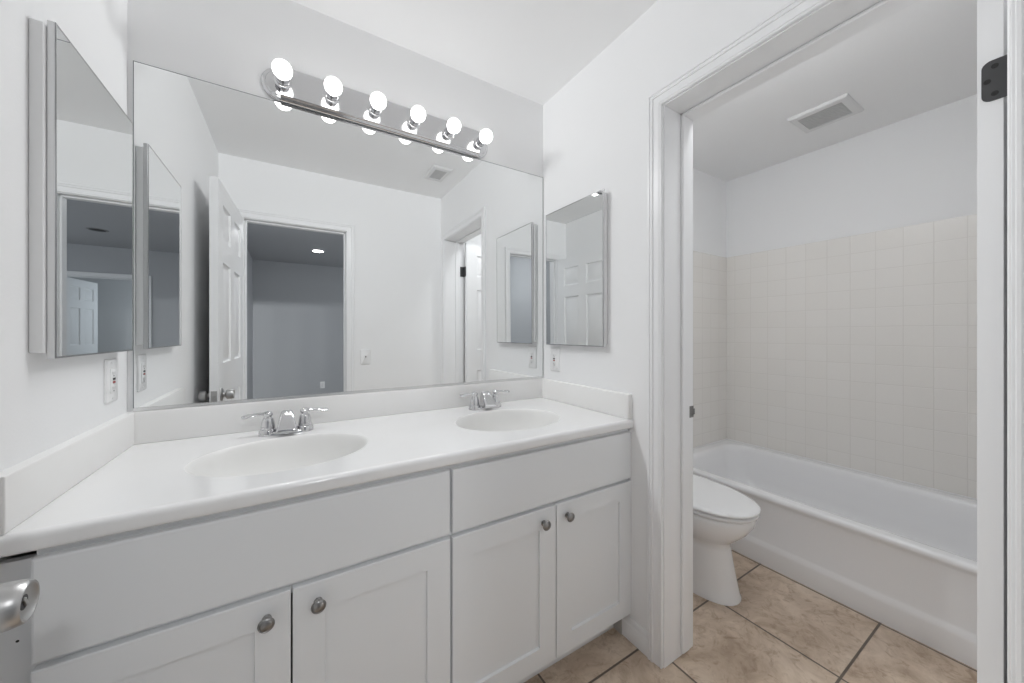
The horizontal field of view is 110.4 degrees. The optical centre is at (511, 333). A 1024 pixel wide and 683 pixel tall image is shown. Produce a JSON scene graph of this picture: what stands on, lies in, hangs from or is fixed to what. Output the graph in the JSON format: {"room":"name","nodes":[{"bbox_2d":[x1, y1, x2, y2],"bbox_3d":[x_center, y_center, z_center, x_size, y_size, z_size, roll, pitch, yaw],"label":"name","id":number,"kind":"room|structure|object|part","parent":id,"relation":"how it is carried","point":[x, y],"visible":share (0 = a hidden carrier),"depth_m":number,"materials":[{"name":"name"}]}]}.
{"room":"bathroom","nodes":[
{"label":"bathroom","id":0,"kind":"room"},
{"bbox_2d":[0,0,126,561],"bbox_3d":[-0.803,-0.007,0.376,0.120,2.415,1.770,0,0,-32],"label":"wall","id":1,"kind":"structure","parent":0,"point":[45,403],"depth_m":0.67,"materials":[{"name":"white paint"}]},
{"bbox_2d":[29,18,132,358],"bbox_3d":[-1.008,-0.281,0.853,0.031,0.660,0.403,0,0,-32],"label":"medicine cabinet","id":2,"kind":"object","parent":1,"relation":"attached to","point":[81,139],"visible":1,"depth_m":0.76,"materials":[{"name":"silver metal"}]},
{"bbox_2d":[57,26,131,355],"bbox_3d":[-0.998,-0.281,0.864,0.001,0.652,0.386,0,0,-32],"label":"mirror glass","id":3,"kind":"object","parent":2,"relation":"attached to","point":[94,133],"depth_m":0.82,"materials":[{"name":"silver metal"}]},
{"bbox_2d":[104,358,117,403],"bbox_3d":[-1.095,0.128,0.975,0.009,0.118,0.074,0,0,-32],"label":"electrical outlet","id":4,"kind":"object","parent":1,"relation":"attached to","point":[110,365],"visible":1,"depth_m":0.96,"materials":[{"name":"white plastic"}]},
{"bbox_2d":[110,368,115,392],"bbox_3d":[-1.094,0.128,0.976,0.003,0.067,0.034,0,0,-32],"label":"receptacle","id":5,"kind":"object","parent":4,"relation":"attached to","point":[112,370],"depth_m":0.97,"materials":[{"name":"white plastic"}]},
{"bbox_2d":[127,0,725,411],"bbox_3d":[0.249,-0.007,2.003,3.378,2.415,0.100,0,0,-32],"label":"wall","id":6,"kind":"structure","parent":0,"point":[227,43],"depth_m":1.36,"materials":[{"name":"white paint"}]},
{"bbox_2d":[126,378,543,444],"bbox_3d":[-0.495,0.285,1.477,1.566,0.098,0.024,0,0,-32],"label":"backsplash","id":7,"kind":"structure","parent":6,"relation":"attached to","point":[150,426],"depth_m":1.32,"materials":[{"name":"stone"}]},
{"bbox_2d":[133,60,542,411],"bbox_3d":[-0.493,-0.297,1.483,1.542,1.064,0.008,0,0,-32],"label":"vanity mirror","id":8,"kind":"object","parent":6,"relation":"attached to","point":[281,251],"visible":1,"depth_m":1.32,"materials":[{"name":"silver metal"}]},
{"bbox_2d":[261,66,487,158],"bbox_3d":[-0.467,-0.889,1.426,0.891,0.114,0.132,0,0,-32],"label":"vanity light","id":9,"kind":"object","parent":6,"relation":"attached to","point":[284,85],"visible":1,"depth_m":1.39,"materials":[{"name":"silver metal"}]},
{"bbox_2d":[273,68,291,88],"bbox_3d":[-0.781,-0.888,1.210,0.060,0.060,0.094,0,0,-32],"label":"socket","id":10,"kind":"object","parent":9,"relation":"attached to","point":[282,77],"depth_m":1.23,"materials":[{"name":"silver metal"}]},
{"bbox_2d":[323,85,339,103],"bbox_3d":[-0.650,-0.888,1.291,0.060,0.060,0.094,0,0,-32],"label":"socket","id":11,"kind":"object","parent":9,"relation":"attached to","point":[331,93],"depth_m":1.32,"materials":[{"name":"silver metal"}]},
{"bbox_2d":[368,99,381,116],"bbox_3d":[-0.519,-0.888,1.372,0.060,0.060,0.094,0,0,-32],"label":"socket","id":12,"kind":"object","parent":9,"relation":"attached to","point":[374,105],"depth_m":1.39,"materials":[{"name":"silver metal"}]},
{"bbox_2d":[407,112,420,128],"bbox_3d":[-0.388,-0.888,1.452,0.060,0.060,0.094,0,0,-32],"label":"socket","id":13,"kind":"object","parent":9,"relation":"attached to","point":[413,118],"depth_m":1.48,"materials":[{"name":"silver metal"}]},
{"bbox_2d":[442,124,455,138],"bbox_3d":[-0.257,-0.888,1.533,0.060,0.060,0.094,0,0,-32],"label":"socket","id":14,"kind":"object","parent":9,"relation":"attached to","point":[448,130],"depth_m":1.56,"materials":[{"name":"silver metal"}]},
{"bbox_2d":[474,134,486,148],"bbox_3d":[-0.125,-0.888,1.614,0.060,0.060,0.094,0,0,-32],"label":"socket","id":15,"kind":"object","parent":9,"relation":"attached to","point":[480,141],"depth_m":1.63,"materials":[{"name":"silver metal"}]},
{"bbox_2d":[693,251,726,447],"bbox_3d":[1.322,0.296,2.599,0.910,1.807,0.008,0,0,-32],"label":"wall tile","id":16,"kind":"structure","parent":6,"relation":"attached to","point":[709,271],"depth_m":2.71,"materials":[{"name":"white tile"}]},
{"bbox_2d":[291,0,976,181],"bbox_3d":[0.678,-1.245,1.287,3.598,0.060,1.770,0,0,-32],"label":"ceiling","id":17,"kind":"structure","parent":0,"point":[920,58],"depth_m":1.56,"materials":[{"name":"white paint"}]},
{"bbox_2d":[787,93,863,133],"bbox_3d":[1.729,-1.206,1.966,0.250,0.016,0.257,0,0,-32],"label":"ceiling vent","id":18,"kind":"object","parent":17,"relation":"in","point":[844,106],"visible":1,"depth_m":1.94,"materials":[{"name":"white plastic"}]},
{"bbox_2d":[543,0,791,630],"bbox_3d":[0.645,-0.007,1.278,0.176,2.415,1.550,0,0,-32],"label":"wall","id":19,"kind":"structure","parent":0,"point":[595,126],"depth_m":1.41,"materials":[{"name":"white paint"}]},
{"bbox_2d":[550,348,559,371],"bbox_3d":[0.216,0.130,1.800,0.009,0.118,0.074,0,0,-32],"label":"electrical outlet","id":20,"kind":"object","parent":19,"relation":"attached to","point":[554,352],"visible":1,"depth_m":1.79,"materials":[{"name":"white plastic"}]},
{"bbox_2d":[552,353,556,365],"bbox_3d":[0.214,0.130,1.799,0.003,0.067,0.034,0,0,-32],"label":"receptacle","id":21,"kind":"object","parent":20,"relation":"attached to","point":[554,355],"depth_m":1.80,"materials":[{"name":"white plastic"}]},
{"bbox_2d":[546,189,606,346],"bbox_3d":[0.287,-0.275,1.661,0.033,0.660,0.403,0,0,-32],"label":"medicine cabinet","id":22,"kind":"object","parent":19,"relation":"attached to","point":[576,233],"visible":1,"depth_m":1.61,"materials":[{"name":"silver metal"}]},
{"bbox_3d":[0.282,-0.275,1.653,0.011,0.660,0.394,0,0,-32],"label":"mirror door","id":23,"kind":"part","parent":22,"relation":"part of","materials":[{"name":"silver metal"}]},
{"bbox_2d":[622,615,646,656],"bbox_3d":[0.464,1.159,1.393,0.013,0.083,0.166,0,0,-32],"label":"baseboard","id":24,"kind":"structure","parent":19,"relation":"attached to","point":[636,634],"depth_m":1.37,"materials":[{"name":"white wood"}]},
{"bbox_2d":[689,406,694,417],"bbox_3d":[0.685,0.298,1.359,0.042,0.044,0.002,0,0,-32],"label":"strike plate","id":25,"kind":"object","parent":19,"relation":"attached to","point":[691,408],"visible":0.92,"depth_m":1.36,"materials":[{"name":"grey metal"}]},
{"bbox_2d":[693,0,918,120],"bbox_3d":[0.891,0.162,1.062,0.017,2.077,0.842,0,0,-32],"label":"trim","id":26,"kind":"structure","parent":19,"relation":"attached to","point":[918,0],"depth_m":1.03,"materials":[{"name":"white wood"}]},
{"bbox_2d":[647,0,1023,682],"bbox_3d":[0.809,0.182,1.012,0.176,2.036,0.758,0,0,-32],"label":"trim","id":27,"kind":"structure","parent":19,"relation":"attached to","point":[836,21],"depth_m":1.28,"materials":[{"name":"white wood"}]},
{"bbox_2d":[977,0,1006,682],"bbox_3d":[1.341,0.189,0.961,0.740,1.998,0.141,0,0,-32],"label":"door","id":28,"kind":"structure","parent":19,"relation":"in","point":[991,14],"depth_m":0.78,"materials":[{"name":"white wood"}]},
{"bbox_2d":[524,549,976,682],"bbox_3d":[0.662,1.225,1.312,3.598,0.050,1.710,0,0,-32],"label":"floor","id":29,"kind":"structure","parent":0,"point":[782,629],"depth_m":1.34,"materials":[{"name":"tile"}]},
{"bbox_2d":[0,466,449,682],"bbox_3d":[-0.659,0.788,1.027,0.806,0.824,0.604,0,0,-32],"label":"vanity cabinet","id":30,"kind":"object","parent":29,"relation":"on","point":[350,584],"visible":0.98,"depth_m":0.77,"materials":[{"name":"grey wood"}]},
{"bbox_3d":[-0.663,0.838,0.710,0.376,0.521,0.017,0,0,-32],"label":"door","id":31,"kind":"part","parent":30,"relation":"part of","materials":[{"name":"white paint"}]},
{"bbox_3d":[-0.530,0.624,0.767,0.031,0.031,0.026,0,0,-32],"label":"knob","id":32,"kind":"part","parent":30,"relation":"part of","materials":[{"name":"grey metal"}]},
{"bbox_2d":[0,397,632,557],"bbox_3d":[-0.344,0.400,1.232,1.558,0.132,0.591,0,0,-32],"label":"countertop","id":33,"kind":"structure","parent":30,"relation":"on","point":[146,485],"depth_m":0.97,"materials":[{"name":"stone"}]},
{"bbox_2d":[0,413,133,534],"bbox_3d":[-0.999,0.285,0.825,0.024,0.098,0.567,0,0,-32],"label":"side splash","id":34,"kind":"object","parent":33,"relation":"on","point":[26,487],"visible":1,"depth_m":0.72,"materials":[{"name":"stone"}]},
{"bbox_2d":[184,433,368,476],"bbox_3d":[-0.641,0.400,1.013,0.434,0.132,0.340,0,0,-32],"label":"sink basin","id":35,"kind":"object","parent":33,"relation":"in","point":[287,453],"depth_m":1.10,"materials":[{"name":"ceramic"}]},
{"bbox_2d":[241,407,327,436],"bbox_3d":[-0.755,0.295,1.193,0.247,0.078,0.085,0,0,-32],"label":"faucet","id":36,"kind":"object","parent":33,"relation":"on","point":[286,423],"visible":1,"depth_m":1.17,"materials":[{"name":"silver metal"}]},
{"bbox_3d":[-0.832,0.265,1.164,0.085,0.018,0.030,0,0,-32],"label":"lever","id":37,"kind":"part","parent":36,"relation":"part of","materials":[{"name":"silver metal"}]},
{"bbox_3d":[-0.808,0.303,1.178,0.053,0.060,0.053,0,0,-32],"label":"handle","id":38,"kind":"part","parent":36,"relation":"part of","materials":[{"name":"silver metal"}]},
{"bbox_3d":[-0.763,0.329,1.206,0.154,0.011,0.050,0,0,-32],"label":"plate","id":39,"kind":"part","parent":36,"relation":"part of","materials":[{"name":"silver metal"}]},
{"bbox_3d":[-0.754,0.292,1.192,0.061,0.068,0.082,0,0,-32],"label":"spout","id":40,"kind":"part","parent":36,"relation":"part of","materials":[{"name":"silver metal"}]},
{"bbox_3d":[-0.718,0.303,1.234,0.053,0.060,0.053,0,0,-32],"label":"handle","id":41,"kind":"part","parent":36,"relation":"part of","materials":[{"name":"silver metal"}]},
{"bbox_3d":[-0.695,0.265,1.248,0.085,0.018,0.030,0,0,-32],"label":"lever","id":42,"kind":"part","parent":36,"relation":"part of","materials":[{"name":"silver metal"}]},
{"bbox_2d":[460,390,509,409],"bbox_3d":[-0.112,0.295,1.588,0.247,0.078,0.085,0,0,-32],"label":"faucet","id":43,"kind":"object","parent":33,"relation":"on","point":[487,401],"visible":1,"depth_m":1.57,"materials":[{"name":"silver metal"}]},
{"bbox_3d":[-0.189,0.265,1.559,0.085,0.018,0.030,0,0,-32],"label":"lever","id":44,"kind":"part","parent":43,"relation":"part of","materials":[{"name":"silver metal"}]},
{"bbox_3d":[-0.165,0.303,1.574,0.053,0.060,0.053,0,0,-32],"label":"handle","id":45,"kind":"part","parent":43,"relation":"part of","materials":[{"name":"silver metal"}]},
{"bbox_3d":[-0.111,0.292,1.587,0.061,0.068,0.082,0,0,-32],"label":"spout","id":46,"kind":"part","parent":43,"relation":"part of","materials":[{"name":"silver metal"}]},
{"bbox_3d":[-0.075,0.303,1.629,0.053,0.060,0.053,0,0,-32],"label":"handle","id":47,"kind":"part","parent":43,"relation":"part of","materials":[{"name":"silver metal"}]},
{"bbox_3d":[-0.051,0.265,1.644,0.085,0.018,0.030,0,0,-32],"label":"lever","id":48,"kind":"part","parent":43,"relation":"part of","materials":[{"name":"silver metal"}]},
{"bbox_2d":[455,409,559,430],"bbox_3d":[-0.012,0.400,1.400,0.434,0.132,0.340,0,0,-32],"label":"sink basin","id":49,"kind":"object","parent":33,"relation":"in","point":[492,419],"depth_m":1.53,"materials":[{"name":"ceramic"}]},
{"bbox_2d":[542,379,631,418],"bbox_3d":[0.315,0.285,1.633,0.024,0.098,0.567,0,0,-32],"label":"side splash","id":50,"kind":"object","parent":33,"relation":"on","point":[619,404],"visible":1,"depth_m":1.56,"materials":[{"name":"stone"}]},
{"bbox_3d":[-0.446,0.624,0.819,0.031,0.031,0.026,0,0,-32],"label":"knob","id":51,"kind":"part","parent":30,"relation":"part of","materials":[{"name":"grey metal"}]},
{"bbox_3d":[-0.339,0.838,0.910,0.378,0.521,0.017,0,0,-32],"label":"door","id":52,"kind":"part","parent":30,"relation":"part of","materials":[{"name":"white paint"}]},
{"bbox_2d":[449,429,630,682],"bbox_3d":[0.005,0.788,1.435,0.750,0.824,0.604,0,0,-32],"label":"vanity cabinet","id":53,"kind":"object","parent":29,"relation":"on","point":[540,537],"visible":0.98,"depth_m":1.17,"materials":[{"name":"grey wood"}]},
{"bbox_3d":[-0.014,0.838,1.110,0.371,0.521,0.017,0,0,-32],"label":"door","id":54,"kind":"part","parent":53,"relation":"part of","materials":[{"name":"white paint"}]},
{"bbox_3d":[0.135,0.738,1.222,0.750,0.724,0.019,0,0,-32],"label":"frame","id":55,"kind":"part","parent":53,"relation":"part of","materials":[{"name":"white paint"}]},
{"bbox_3d":[0.146,0.476,1.208,0.747,0.180,0.017,0,0,-32],"label":"false drawer","id":56,"kind":"part","parent":53,"relation":"part of","materials":[{"name":"white paint"}]},
{"bbox_3d":[0.111,0.624,1.161,0.031,0.031,0.026,0,0,-32],"label":"knob","id":57,"kind":"part","parent":53,"relation":"part of","materials":[{"name":"grey metal"}]},
{"bbox_3d":[0.197,0.624,1.214,0.031,0.031,0.026,0,0,-32],"label":"knob","id":58,"kind":"part","parent":53,"relation":"part of","materials":[{"name":"grey metal"}]},
{"bbox_3d":[0.306,0.838,1.306,0.373,0.521,0.017,0,0,-32],"label":"door","id":59,"kind":"part","parent":53,"relation":"part of","materials":[{"name":"white paint"}]},
{"bbox_2d":[693,474,760,605],"bbox_3d":[0.846,0.832,1.847,0.446,0.736,0.768,0,0,-32],"label":"toilet","id":60,"kind":"object","parent":29,"relation":"on","point":[723,515],"visible":0.24,"depth_m":1.60,"materials":[{"name":"white ceramic"}]},
{"bbox_3d":[0.880,1.004,1.790,0.362,0.393,0.604,0,0,-32],"label":"bowl","id":61,"kind":"part","parent":60,"relation":"part of","materials":[{"name":"white ceramic"}]},
{"bbox_3d":[0.902,0.796,1.754,0.370,0.016,0.545,0,0,-32],"label":"seat","id":62,"kind":"part","parent":60,"relation":"part of","materials":[{"name":"white plastic"}]},
{"bbox_3d":[0.903,0.773,1.753,0.370,0.022,0.548,0,0,-32],"label":"lid","id":63,"kind":"part","parent":60,"relation":"part of","materials":[{"name":"white plastic"}]},
{"bbox_2d":[693,439,976,669],"bbox_3d":[1.746,1.016,1.952,0.864,0.367,1.539,0,0,-32],"label":"bathtub","id":64,"kind":"object","parent":29,"relation":"on","point":[902,555],"visible":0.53,"depth_m":1.74,"materials":[{"name":"white ceramic"}]},
{"bbox_2d":[726,94,976,257],"bbox_3d":[2.168,-0.007,2.203,0.100,2.415,1.770,0,0,-32],"label":"wall","id":65,"kind":"structure","parent":0,"point":[921,168],"depth_m":2.16,"materials":[{"name":"white paint"}]},
{"bbox_2d":[727,214,976,498],"bbox_3d":[2.116,0.129,2.183,0.008,1.472,1.548,0,0,-32],"label":"wall tile","id":66,"kind":"structure","parent":65,"relation":"attached to","point":[858,352],"depth_m":2.14,"materials":[{"name":"white tile"}]},
{"bbox_3d":[1.118,-0.007,0.589,3.378,2.415,0.120,0,0,-32],"label":"wall","id":67,"kind":"structure","parent":0,"visible":0},
{"bbox_2d":[0,579,39,632],"bbox_3d":[-0.474,0.200,0.125,0.144,1.985,0.762,0,0,-32],"label":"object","id":68,"kind":"structure","parent":67,"relation":"in","point":[19,599],"depth_m":0.41,"materials":[{"name":"silver metal"}]}
]}

